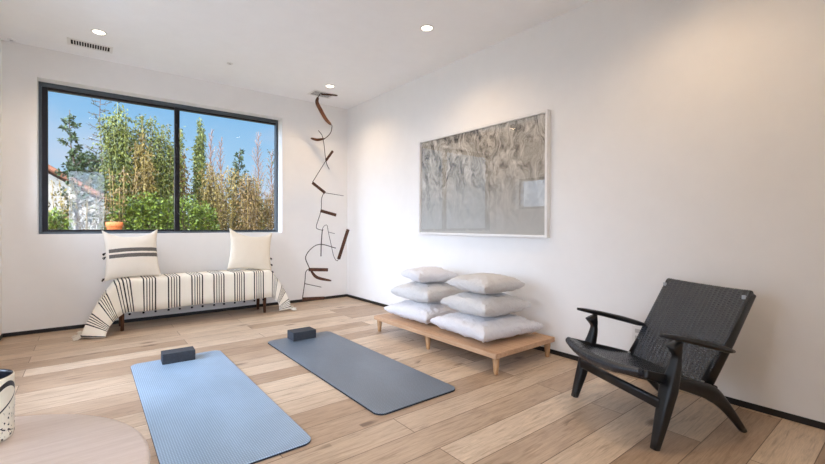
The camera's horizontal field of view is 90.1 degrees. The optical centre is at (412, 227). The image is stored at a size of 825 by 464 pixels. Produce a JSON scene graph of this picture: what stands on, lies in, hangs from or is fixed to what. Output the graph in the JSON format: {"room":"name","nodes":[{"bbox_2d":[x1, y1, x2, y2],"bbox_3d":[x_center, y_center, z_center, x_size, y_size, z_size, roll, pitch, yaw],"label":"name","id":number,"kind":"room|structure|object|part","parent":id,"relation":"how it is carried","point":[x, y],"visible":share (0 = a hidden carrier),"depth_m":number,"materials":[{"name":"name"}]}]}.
{"room":"exercise studio","nodes":[
{"label":"exercise studio","id":0,"kind":"room"},
{"bbox_2d":[0,38,1,334],"bbox_3d":[-3.117,-0.348,2.743,0.250,2.741,2.473,0,0,-38],"label":"wall","id":1,"kind":"structure","parent":0,"point":[0,38],"depth_m":3.75,"materials":[{"name":"paint"}]},
{"bbox_2d":[1,40,347,332],"bbox_3d":[-2.447,-0.360,5.006,4.107,2.741,0.250,0,0,-38],"label":"wall","id":2,"kind":"structure","parent":0,"point":[49,280],"depth_m":4.48,"materials":[{"name":"paint"}]},
{"bbox_2d":[38,81,277,233],"bbox_3d":[-2.774,-0.690,4.832,2.392,1.506,0.085,0,0,-38],"label":"window","id":3,"kind":"structure","parent":2,"relation":"in","point":[43,87],"depth_m":4.58,"materials":[{"name":"black metal"}]},
{"bbox_2d":[2,294,346,336],"bbox_3d":[-2.373,0.994,4.915,3.607,0.036,0.006,0,0,-38],"label":"baseboard","id":4,"kind":"structure","parent":2,"relation":"attached to","point":[343,295],"depth_m":4.57,"materials":[{"name":"black wood"}]},
{"bbox_2d":[0,0,593,108],"bbox_3d":[-1.065,-1.809,2.343,5.237,0.200,6.123,0,0,-38],"label":"ceiling","id":5,"kind":"structure","parent":0,"point":[366,49],"depth_m":3.64,"materials":[{"name":"paint"}]},
{"bbox_2d":[67,37,112,53],"bbox_3d":[-3.050,-1.723,3.900,0.342,0.006,0.175,0,0,-38],"label":"ceiling vent","id":6,"kind":"object","parent":5,"relation":"in","point":[70,41],"visible":1,"depth_m":3.90,"materials":[{"name":"white metal"}]},
{"bbox_2d":[90,29,106,35],"bbox_3d":[-2.761,-1.720,3.625,0.120,0.005,0.120,0,0,-38],"label":"recessed light","id":7,"kind":"object","parent":5,"relation":"in","point":[96,31],"visible":1,"depth_m":3.62,"materials":[{"name":"white ceramic"}]},
{"bbox_2d":[308,90,336,98],"bbox_3d":[-1.173,-1.725,5.329,0.310,0.006,0.220,0,0,-38],"label":"ceiling vent","id":8,"kind":"object","parent":5,"relation":"in","point":[314,92],"visible":0.91,"depth_m":5.30,"materials":[{"name":"white metal"}]},
{"bbox_2d":[302,93,348,300],"bbox_3d":[-1.100,-0.405,5.289,0.642,2.639,0.128,0,0,-29],"label":"sculpture","id":9,"kind":"object","parent":5,"relation":"hanging from","point":[321,111],"visible":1,"depth_m":5.27,"materials":[{"name":"brown wood"},{"name":"dark metal"}]},
{"bbox_3d":[-1.247,0.892,5.178,0.278,0.047,0.014,0,0,-26],"label":"blade","id":10,"kind":"part","parent":9,"relation":"part of","materials":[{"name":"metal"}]},
{"bbox_3d":[-1.213,-1.128,5.244,0.189,0.045,0.042,0,0,-38],"label":"blade","id":11,"kind":"part","parent":9,"relation":"part of","materials":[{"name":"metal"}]},
{"bbox_3d":[-1.193,0.533,5.218,0.245,0.056,0.014,0,0,-24],"label":"blade","id":12,"kind":"part","parent":9,"relation":"part of","materials":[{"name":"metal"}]},
{"bbox_3d":[-1.195,-0.508,5.245,0.193,0.147,0.012,0,0,-38],"label":"blade","id":13,"kind":"part","parent":9,"relation":"part of","materials":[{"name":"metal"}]},
{"bbox_3d":[-1.177,0.379,5.264,0.390,0.341,0.063,0,0,-29],"label":"rod","id":14,"kind":"part","parent":9,"relation":"part of","materials":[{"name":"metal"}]},
{"bbox_3d":[-1.177,0.620,5.282,0.290,0.160,0.032,0,0,-38],"label":"blade","id":15,"kind":"part","parent":9,"relation":"part of","materials":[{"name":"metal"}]},
{"bbox_3d":[-1.147,-1.493,5.287,0.226,0.331,0.042,0,0,-38],"label":"blade","id":16,"kind":"part","parent":9,"relation":"part of","materials":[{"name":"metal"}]},
{"bbox_3d":[-1.084,-0.190,5.304,0.212,0.092,0.015,0,0,-24],"label":"blade","id":17,"kind":"part","parent":9,"relation":"part of","materials":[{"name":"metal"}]},
{"bbox_3d":[-1.077,-0.932,5.334,0.121,0.152,0.012,0,0,-38],"label":"blade","id":18,"kind":"part","parent":9,"relation":"part of","materials":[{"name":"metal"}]},
{"bbox_3d":[-0.915,0.220,5.447,0.167,0.406,0.024,0,0,-20],"label":"blade","id":19,"kind":"part","parent":9,"relation":"part of","materials":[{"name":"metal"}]},
{"bbox_2d":[325,84,334,87],"bbox_3d":[-1.006,-1.723,5.014,0.120,0.005,0.120,0,0,-38],"label":"recessed light","id":20,"kind":"object","parent":5,"relation":"in","point":[327,85],"visible":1,"depth_m":5.02,"materials":[{"name":"white"}]},
{"bbox_2d":[420,25,433,31],"bbox_3d":[0.124,-1.710,3.530,0.120,0.005,0.120,0,0,-38],"label":"recessed light","id":21,"kind":"object","parent":5,"relation":"in","point":[426,28],"visible":1,"depth_m":3.53,"materials":[{"name":"white"}]},
{"bbox_2d":[0,297,824,463],"bbox_3d":[-1.075,1.092,2.361,5.237,0.120,6.123,0,0,-38],"label":"floor","id":22,"kind":"structure","parent":0,"point":[527,412],"depth_m":2.44,"materials":[{"name":"brown wood"}]},
{"bbox_2d":[0,414,149,463],"bbox_3d":[-1.156,0.832,0.860,1.026,0.422,1.026,0,0,-38],"label":"coffee table","id":23,"kind":"object","parent":22,"relation":"on","point":[50,438],"visible":0.96,"depth_m":1.19,"materials":[{"name":"brown wood"}]},
{"bbox_2d":[0,369,14,442],"bbox_3d":[-1.255,0.525,1.183,0.162,0.185,0.162,0,0,-38],"label":"vase","id":24,"kind":"object","parent":23,"relation":"on","point":[7,376],"visible":1,"depth_m":1.20,"materials":[{"name":"ceramic"}]},
{"bbox_2d":[119,298,265,330],"bbox_3d":[-2.384,0.769,4.591,1.455,0.488,0.320,0,0,-38],"label":"bench","id":25,"kind":"object","parent":22,"relation":"on","point":[121,318],"visible":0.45,"depth_m":4.90,"materials":[{"name":"brown wood"}]},
{"bbox_3d":[-2.858,0.796,4.051,0.041,0.438,0.041,0,0,-38],"label":"leg","id":26,"kind":"part","parent":25,"relation":"part of","materials":[{"name":"brown wood"}]},
{"bbox_2d":[71,269,295,340],"bbox_3d":[-2.341,0.761,4.499,2.130,0.502,0.566,0,0,-38],"label":"blanket","id":27,"kind":"object","parent":25,"relation":"on","point":[165,291],"visible":0.98,"depth_m":4.31,"materials":[{"name":"fabric"}]},
{"bbox_2d":[102,229,160,281],"bbox_3d":[-2.893,0.274,4.236,0.506,0.512,0.205,0,0,-40],"label":"throw pillow","id":28,"kind":"object","parent":27,"relation":"on","point":[125,256],"visible":1,"depth_m":4.18,"materials":[{"name":"fabric"}]},
{"bbox_2d":[227,228,273,272],"bbox_3d":[-1.956,0.286,4.981,0.564,0.559,0.194,0,0,-35],"label":"throw pillow","id":29,"kind":"object","parent":27,"relation":"on","point":[248,252],"visible":0.99,"depth_m":4.92,"materials":[{"name":"fabric"}]},
{"bbox_3d":[-1.917,0.793,5.107,0.041,0.438,0.041,0,0,-38],"label":"leg","id":30,"kind":"part","parent":25,"relation":"part of","materials":[{"name":"brown wood"}]},
{"bbox_3d":[-1.766,0.794,4.914,0.041,0.438,0.041,0,0,-38],"label":"leg","id":31,"kind":"part","parent":25,"relation":"part of","materials":[{"name":"brown wood"}]},
{"bbox_2d":[131,350,310,463],"bbox_3d":[-1.278,1.024,2.510,0.612,0.012,1.828,0,0,-38],"label":"yoga mat","id":32,"kind":"object","parent":22,"relation":"on","point":[204,409],"visible":0.98,"depth_m":2.24,"materials":[{"name":"blue plastic"}]},
{"bbox_2d":[161,346,194,364],"bbox_3d":[-1.789,0.974,3.143,0.218,0.076,0.120,0,0,-36],"label":"block","id":33,"kind":"object","parent":32,"relation":"on","point":[176,355],"visible":1,"depth_m":3.10,"materials":[{"name":"grey plastic"}]},
{"bbox_2d":[268,331,454,415],"bbox_3d":[-0.504,1.022,3.141,0.609,0.012,1.804,0,0,-38],"label":"yoga mat","id":34,"kind":"object","parent":22,"relation":"on","point":[381,384],"visible":1,"depth_m":2.87,"materials":[{"name":"grey plastic"}]},
{"bbox_2d":[287,326,315,340],"bbox_3d":[-1.014,0.972,3.772,0.218,0.076,0.140,0,0,-39],"label":"block","id":35,"kind":"object","parent":34,"relation":"on","point":[303,333],"visible":1,"depth_m":3.73,"materials":[{"name":"grey plastic"}]},
{"bbox_2d":[374,313,554,374],"bbox_3d":[0.380,0.950,3.675,0.720,0.157,1.540,0,0,-38],"label":"bench","id":36,"kind":"object","parent":22,"relation":"on","point":[496,349],"visible":0.68,"depth_m":3.25,"materials":[{"name":"brown wood"}]},
{"bbox_3d":[-0.325,0.963,4.063,0.052,0.121,0.052,0,0,-38],"label":"leg","id":37,"kind":"part","parent":36,"relation":"part of","materials":[{"name":"brown wood"}]},
{"bbox_2d":[384,300,459,323],"bbox_3d":[0.159,0.775,3.949,0.630,0.187,0.630,0,0,-39],"label":"floor cushion","id":38,"kind":"object","parent":36,"relation":"on","point":[421,312],"visible":0.6,"depth_m":3.75,"materials":[{"name":"white fabric"}]},
{"bbox_2d":[391,281,466,302],"bbox_3d":[0.157,0.602,3.946,0.530,0.188,0.530,0,0,-41],"label":"floor cushion","id":39,"kind":"object","parent":38,"relation":"on","point":[430,292],"visible":0.76,"depth_m":3.79,"materials":[{"name":"grey fabric"}]},
{"bbox_2d":[401,266,457,282],"bbox_3d":[0.157,0.445,3.951,0.420,0.142,0.420,0,0,-24],"label":"floor cushion","id":40,"kind":"object","parent":39,"relation":"on","point":[433,274],"visible":0.97,"depth_m":3.82,"materials":[{"name":"white fabric"}]},
{"bbox_3d":[0.132,0.968,3.484,0.052,0.121,0.052,0,0,-38],"label":"leg","id":41,"kind":"part","parent":36,"relation":"part of","materials":[{"name":"brown wood"}]},
{"bbox_3d":[0.116,0.890,3.466,0.046,0.036,1.540,0,0,-38],"label":"rail","id":42,"kind":"part","parent":36,"relation":"part of","materials":[{"name":"brown wood"}]},
{"bbox_2d":[430,312,543,342],"bbox_3d":[0.599,0.780,3.392,0.660,0.186,0.660,0,0,-33],"label":"floor cushion","id":43,"kind":"object","parent":36,"relation":"on","point":[484,329],"visible":0.8,"depth_m":3.21,"materials":[{"name":"white fabric"}]},
{"bbox_2d":[440,291,530,316],"bbox_3d":[0.597,0.611,3.389,0.530,0.184,0.530,0,0,-35],"label":"floor cushion","id":44,"kind":"object","parent":43,"relation":"on","point":[483,305],"visible":0.88,"depth_m":3.24,"materials":[{"name":"grey fabric"}]},
{"bbox_2d":[447,273,524,293],"bbox_3d":[0.599,0.450,3.389,0.455,0.150,0.455,0,0,-34],"label":"floor cushion","id":45,"kind":"object","parent":44,"relation":"on","point":[480,283],"visible":1,"depth_m":3.26,"materials":[{"name":"grey fabric"}]},
{"bbox_3d":[0.589,0.974,2.905,0.052,0.121,0.052,0,0,-38],"label":"leg","id":46,"kind":"part","parent":36,"relation":"part of","materials":[{"name":"brown wood"}]},
{"bbox_3d":[1.078,0.973,3.292,0.052,0.121,0.052,0,0,-38],"label":"leg","id":47,"kind":"part","parent":36,"relation":"part of","materials":[{"name":"brown wood"}]},
{"bbox_2d":[566,278,755,450],"bbox_3d":[1.335,0.686,2.292,0.815,0.729,0.668,0,0,-14],"label":"lounge chair","id":48,"kind":"object","parent":22,"relation":"on","point":[690,331],"visible":1,"depth_m":2.21,"materials":[{"name":"black paint"}]},
{"bbox_3d":[1.060,0.790,2.533,0.164,0.505,0.072,0,0,-14],"label":"leg","id":49,"kind":"part","parent":48,"relation":"part of","materials":[{"name":"black paint"}]},
{"bbox_3d":[1.245,0.557,2.561,0.454,0.128,0.098,0,0,-14],"label":"armrest","id":50,"kind":"part","parent":48,"relation":"part of","materials":[{"name":"black paint"}]},
{"bbox_3d":[1.267,0.858,2.560,0.646,0.381,0.051,0,0,-10],"label":"leg","id":51,"kind":"part","parent":48,"relation":"part of","materials":[{"name":"black paint"}]},
{"bbox_3d":[1.196,0.735,2.259,0.529,0.150,0.572,0,0,-14],"label":"seat","id":52,"kind":"part","parent":48,"relation":"part of","materials":[{"name":"black wicker"}]},
{"bbox_3d":[1.201,0.794,1.954,0.164,0.505,0.072,0,0,-14],"label":"leg","id":53,"kind":"part","parent":48,"relation":"part of","materials":[{"name":"black paint"}]},
{"bbox_3d":[1.556,0.573,2.345,0.342,0.501,0.512,0,0,-14],"label":"backrest","id":54,"kind":"part","parent":48,"relation":"part of","materials":[{"name":"black wicker"}]},
{"bbox_3d":[1.396,0.862,2.025,0.645,0.381,0.038,0,0,-15],"label":"leg","id":55,"kind":"part","parent":48,"relation":"part of","materials":[{"name":"black paint"}]},
{"bbox_3d":[1.379,0.561,2.011,0.454,0.128,0.098,0,0,-14],"label":"armrest","id":56,"kind":"part","parent":48,"relation":"part of","materials":[{"name":"black paint"}]},
{"bbox_2d":[347,0,824,422],"bbox_3d":[0.964,-0.341,3.800,0.250,2.741,5.873,0,0,-38],"label":"wall","id":57,"kind":"structure","parent":0,"point":[687,138],"depth_m":2.80,"materials":[{"name":"paint"}]},
{"bbox_2d":[418,109,550,237],"bbox_3d":[0.599,-0.446,4.021,0.048,1.050,1.663,0,0,-38],"label":"framed picture","id":58,"kind":"object","parent":57,"relation":"attached to","point":[492,179],"visible":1,"depth_m":3.88,"materials":[{"name":"white paper"}]},
{"bbox_2d":[347,294,824,429],"bbox_3d":[0.783,1.011,3.825,0.006,0.036,5.617,0,0,-38],"label":"baseboard","id":59,"kind":"structure","parent":57,"relation":"attached to","point":[806,421],"depth_m":2.34,"materials":[{"name":"black wood"}]},
{"bbox_2d":[632,325,641,341],"bbox_3d":[1.556,0.738,2.844,0.008,0.116,0.072,0,0,-38],"label":"wall outlet","id":60,"kind":"object","parent":57,"relation":"attached to","point":[635,329],"visible":0.55,"depth_m":2.85,"materials":[{"name":"white plastic"}]},
{"bbox_3d":[-18.789,1.189,39.919,100.000,0.100,74.077,0,0,-38],"label":"ground","id":61,"kind":"structure","parent":0,"visible":0},
{"bbox_2d":[48,207,75,229],"bbox_3d":[-7.500,0.464,8.671,0.682,1.816,0.690,0,0,-38],"label":"shrub","id":62,"kind":"object","parent":61,"relation":"on","point":[56,217],"visible":0.37,"depth_m":8.63,"materials":[{"name":"green plant"}]},
{"bbox_2d":[48,179,81,229],"bbox_3d":[-7.676,0.153,8.988,0.785,2.432,0.813,0,0,-38],"label":"bamboo","id":63,"kind":"object","parent":61,"relation":"on","point":[60,193],"visible":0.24,"depth_m":8.98,"materials":[{"name":"plant"}]},
{"bbox_2d":[54,110,94,229],"bbox_3d":[-7.565,-0.631,9.257,0.754,4.004,0.686,0,0,-38],"label":"slender tree","id":64,"kind":"object","parent":61,"relation":"on","point":[72,136],"visible":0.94,"depth_m":9.20,"materials":[{"name":"green plant"}]},
{"bbox_2d":[48,164,110,229],"bbox_3d":[-13.871,-1.323,12.238,9.406,5.299,2.695,0,0,-38],"label":"house","id":65,"kind":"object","parent":61,"relation":"on","point":[52,176],"visible":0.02,"depth_m":13.15,"materials":[{"name":"white paint"}]},
{"bbox_2d":[61,150,108,192],"bbox_3d":[-13.295,-0.929,16.782,1.648,4.463,1.769,0,0,-38],"label":"round tree","id":66,"kind":"object","parent":61,"relation":"on","point":[89,162],"visible":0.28,"depth_m":16.55,"materials":[{"name":"green plant"}]},
{"bbox_2d":[69,99,109,226],"bbox_3d":[-9.145,-1.339,12.015,1.760,5.374,1.755,0,0,-38],"label":"bare tree","id":67,"kind":"object","parent":61,"relation":"on","point":[103,110],"visible":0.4,"depth_m":11.91,"materials":[{"name":"grey plant"}]},
{"bbox_2d":[72,179,111,229],"bbox_3d":[-7.411,0.086,9.450,0.852,2.562,0.782,0,0,-38],"label":"bamboo","id":68,"kind":"object","parent":61,"relation":"on","point":[83,203],"visible":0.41,"depth_m":9.43,"materials":[{"name":"plant"}]},
{"bbox_2d":[84,102,151,229],"bbox_3d":[-7.026,-0.841,10.036,1.712,4.410,1.650,0,0,-38],"label":"bamboo","id":69,"kind":"object","parent":61,"relation":"on","point":[117,157],"visible":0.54,"depth_m":9.84,"materials":[{"name":"green plant"}]},
{"bbox_2d":[99,167,142,229],"bbox_3d":[-6.730,-0.036,9.561,1.062,2.808,0.921,1,0,41],"label":"bamboo","id":70,"kind":"object","parent":61,"relation":"on","point":[123,170],"visible":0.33,"depth_m":9.34,"materials":[{"name":"plant"}]},
{"bbox_2d":[104,193,149,229],"bbox_3d":[-6.631,0.275,9.579,0.892,2.191,0.877,0,0,-38],"label":"shrub","id":71,"kind":"object","parent":61,"relation":"on","point":[130,200],"visible":0.39,"depth_m":9.40,"materials":[{"name":"green plant"}]},
{"bbox_2d":[125,129,160,229],"bbox_3d":[-6.610,-0.531,10.050,0.886,3.793,0.936,0,0,-38],"label":"bamboo","id":72,"kind":"object","parent":61,"relation":"on","point":[148,168],"visible":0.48,"depth_m":10.00,"materials":[{"name":"plant"}]},
{"bbox_2d":[127,190,167,229],"bbox_3d":[-6.291,0.244,9.782,0.869,2.251,0.909,0,0,-38],"label":"shrub","id":73,"kind":"object","parent":61,"relation":"on","point":[147,205],"visible":0.47,"depth_m":9.63,"materials":[{"name":"green plant"}]},
{"bbox_2d":[129,114,172,227],"bbox_3d":[-6.730,-0.771,10.718,1.698,4.264,1.399,0,0,-38],"label":"bamboo","id":74,"kind":"object","parent":61,"relation":"on","point":[149,124],"visible":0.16,"depth_m":10.59,"materials":[{"name":"plant"}]},
{"bbox_2d":[149,196,185,229],"bbox_3d":[-6.006,0.290,10.052,0.826,2.159,0.840,0,0,-38],"label":"shrub","id":75,"kind":"object","parent":61,"relation":"on","point":[169,212],"visible":0.27,"depth_m":9.86,"materials":[{"name":"green plant"}]},
{"bbox_2d":[152,124,189,226],"bbox_3d":[-6.521,-0.699,10.942,1.094,4.117,1.136,0,0,-11],"label":"bamboo","id":76,"kind":"object","parent":61,"relation":"on","point":[170,160],"visible":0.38,"depth_m":10.80,"materials":[{"name":"plant"}]},
{"bbox_2d":[166,147,194,229],"bbox_3d":[-6.404,-0.539,11.446,0.910,3.793,0.992,0,0,-3],"label":"bamboo","id":77,"kind":"object","parent":61,"relation":"on","point":[184,175],"visible":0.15,"depth_m":11.43,"materials":[{"name":"plant"}]},
{"bbox_2d":[166,193,203,229],"bbox_3d":[-5.626,0.251,10.213,0.834,2.237,0.856,0,0,-24],"label":"shrub","id":78,"kind":"object","parent":61,"relation":"on","point":[187,204],"visible":0.38,"depth_m":10.09,"materials":[{"name":"green plant"}]},
{"bbox_2d":[190,117,207,219],"bbox_3d":[-6.191,-0.915,11.930,0.560,4.540,0.615,0,0,-38],"label":"bamboo","id":79,"kind":"object","parent":61,"relation":"on","point":[199,158],"visible":0.64,"depth_m":11.86,"materials":[{"name":"green plant"}]},
{"bbox_2d":[186,200,219,229],"bbox_3d":[-5.302,0.331,10.456,0.798,2.076,0.785,0,0,-38],"label":"shrub","id":80,"kind":"object","parent":61,"relation":"on","point":[209,216],"visible":0.42,"depth_m":10.38,"materials":[{"name":"green plant"}]},
{"bbox_2d":[195,162,227,229],"bbox_3d":[-5.658,-0.241,11.553,1.152,3.202,1.105,0,0,-38],"label":"bamboo","id":81,"kind":"object","parent":61,"relation":"on","point":[206,195],"visible":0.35,"depth_m":11.45,"materials":[{"name":"plant"}]},
{"bbox_2d":[205,130,225,210],"bbox_3d":[-7.209,-1.104,14.665,0.957,4.884,1.001,0,0,-38],"label":"bare tree","id":82,"kind":"object","parent":61,"relation":"on","point":[210,147],"visible":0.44,"depth_m":14.69,"materials":[{"name":"plant"}]},
{"bbox_2d":[214,137,228,228],"bbox_3d":[-6.369,-0.825,13.646,0.753,4.344,0.719,0,0,13],"label":"bare tree","id":83,"kind":"object","parent":61,"relation":"on","point":[221,143],"visible":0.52,"depth_m":13.58,"materials":[{"name":"plant"}]},
{"bbox_2d":[210,167,240,229],"bbox_3d":[-5.083,-0.174,11.275,1.147,3.074,1.096,0,0,-38],"label":"bamboo","id":84,"kind":"object","parent":61,"relation":"on","point":[231,223],"visible":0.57,"depth_m":11.23,"materials":[{"name":"plant"}]},
{"bbox_2d":[223,149,252,227],"bbox_3d":[-4.878,-0.437,11.598,0.907,3.605,1.057,0,0,-38],"label":"leafy tree","id":85,"kind":"object","parent":61,"relation":"on","point":[241,152],"visible":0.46,"depth_m":11.54,"materials":[{"name":"green plant"}]},
{"bbox_2d":[229,173,263,229],"bbox_3d":[-4.510,-0.064,11.352,1.124,2.857,1.090,0,0,25],"label":"bamboo","id":86,"kind":"object","parent":61,"relation":"on","point":[246,216],"visible":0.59,"depth_m":11.21,"materials":[{"name":"plant"}]},
{"bbox_2d":[236,199,267,229],"bbox_3d":[-7.261,-0.122,18.505,1.727,2.871,1.649,0,0,-38],"label":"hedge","id":87,"kind":"object","parent":61,"relation":"on","point":[249,199],"visible":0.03,"depth_m":18.35,"materials":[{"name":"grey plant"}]},
{"bbox_2d":[241,179,272,229],"bbox_3d":[-4.537,-0.068,11.987,0.886,2.857,1.118,0,0,-30],"label":"bamboo","id":88,"kind":"object","parent":61,"relation":"on","point":[258,190],"visible":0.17,"depth_m":11.94,"materials":[{"name":"plant"}]},
{"bbox_2d":[251,132,268,217],"bbox_3d":[-5.813,-1.125,15.338,1.010,4.927,0.967,0,0,-3],"label":"bare tree","id":89,"kind":"object","parent":61,"relation":"on","point":[257,145],"visible":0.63,"depth_m":15.31,"materials":[{"name":"plant"}]},
{"bbox_2d":[259,186,273,229],"bbox_3d":[-4.094,0.010,12.071,1.217,2.703,1.089,0,0,-38],"label":"bamboo","id":90,"kind":"object","parent":61,"relation":"on","point":[271,224],"visible":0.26,"depth_m":11.97,"materials":[{"name":"plant"}]},
{"bbox_2d":[262,149,273,224],"bbox_3d":[-4.926,-0.706,14.425,0.835,4.109,0.864,0,0,28],"label":"bare tree","id":91,"kind":"object","parent":61,"relation":"on","point":[272,162],"visible":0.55,"depth_m":14.40,"materials":[{"name":"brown plant"}]},
{"bbox_3d":[-6.349,0.900,8.603,3.700,0.950,0.320,0,0,-38],"label":"wall","id":92,"kind":"structure","parent":61,"relation":"on","visible":0},
{"bbox_2d":[106,222,122,229],"bbox_3d":[-6.270,0.150,8.659,0.300,0.550,0.300,0,0,-38],"label":"planter","id":93,"kind":"object","parent":92,"relation":"on","point":[110,225],"visible":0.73,"depth_m":8.54,"materials":[{"name":"ceramic"}]}
]}

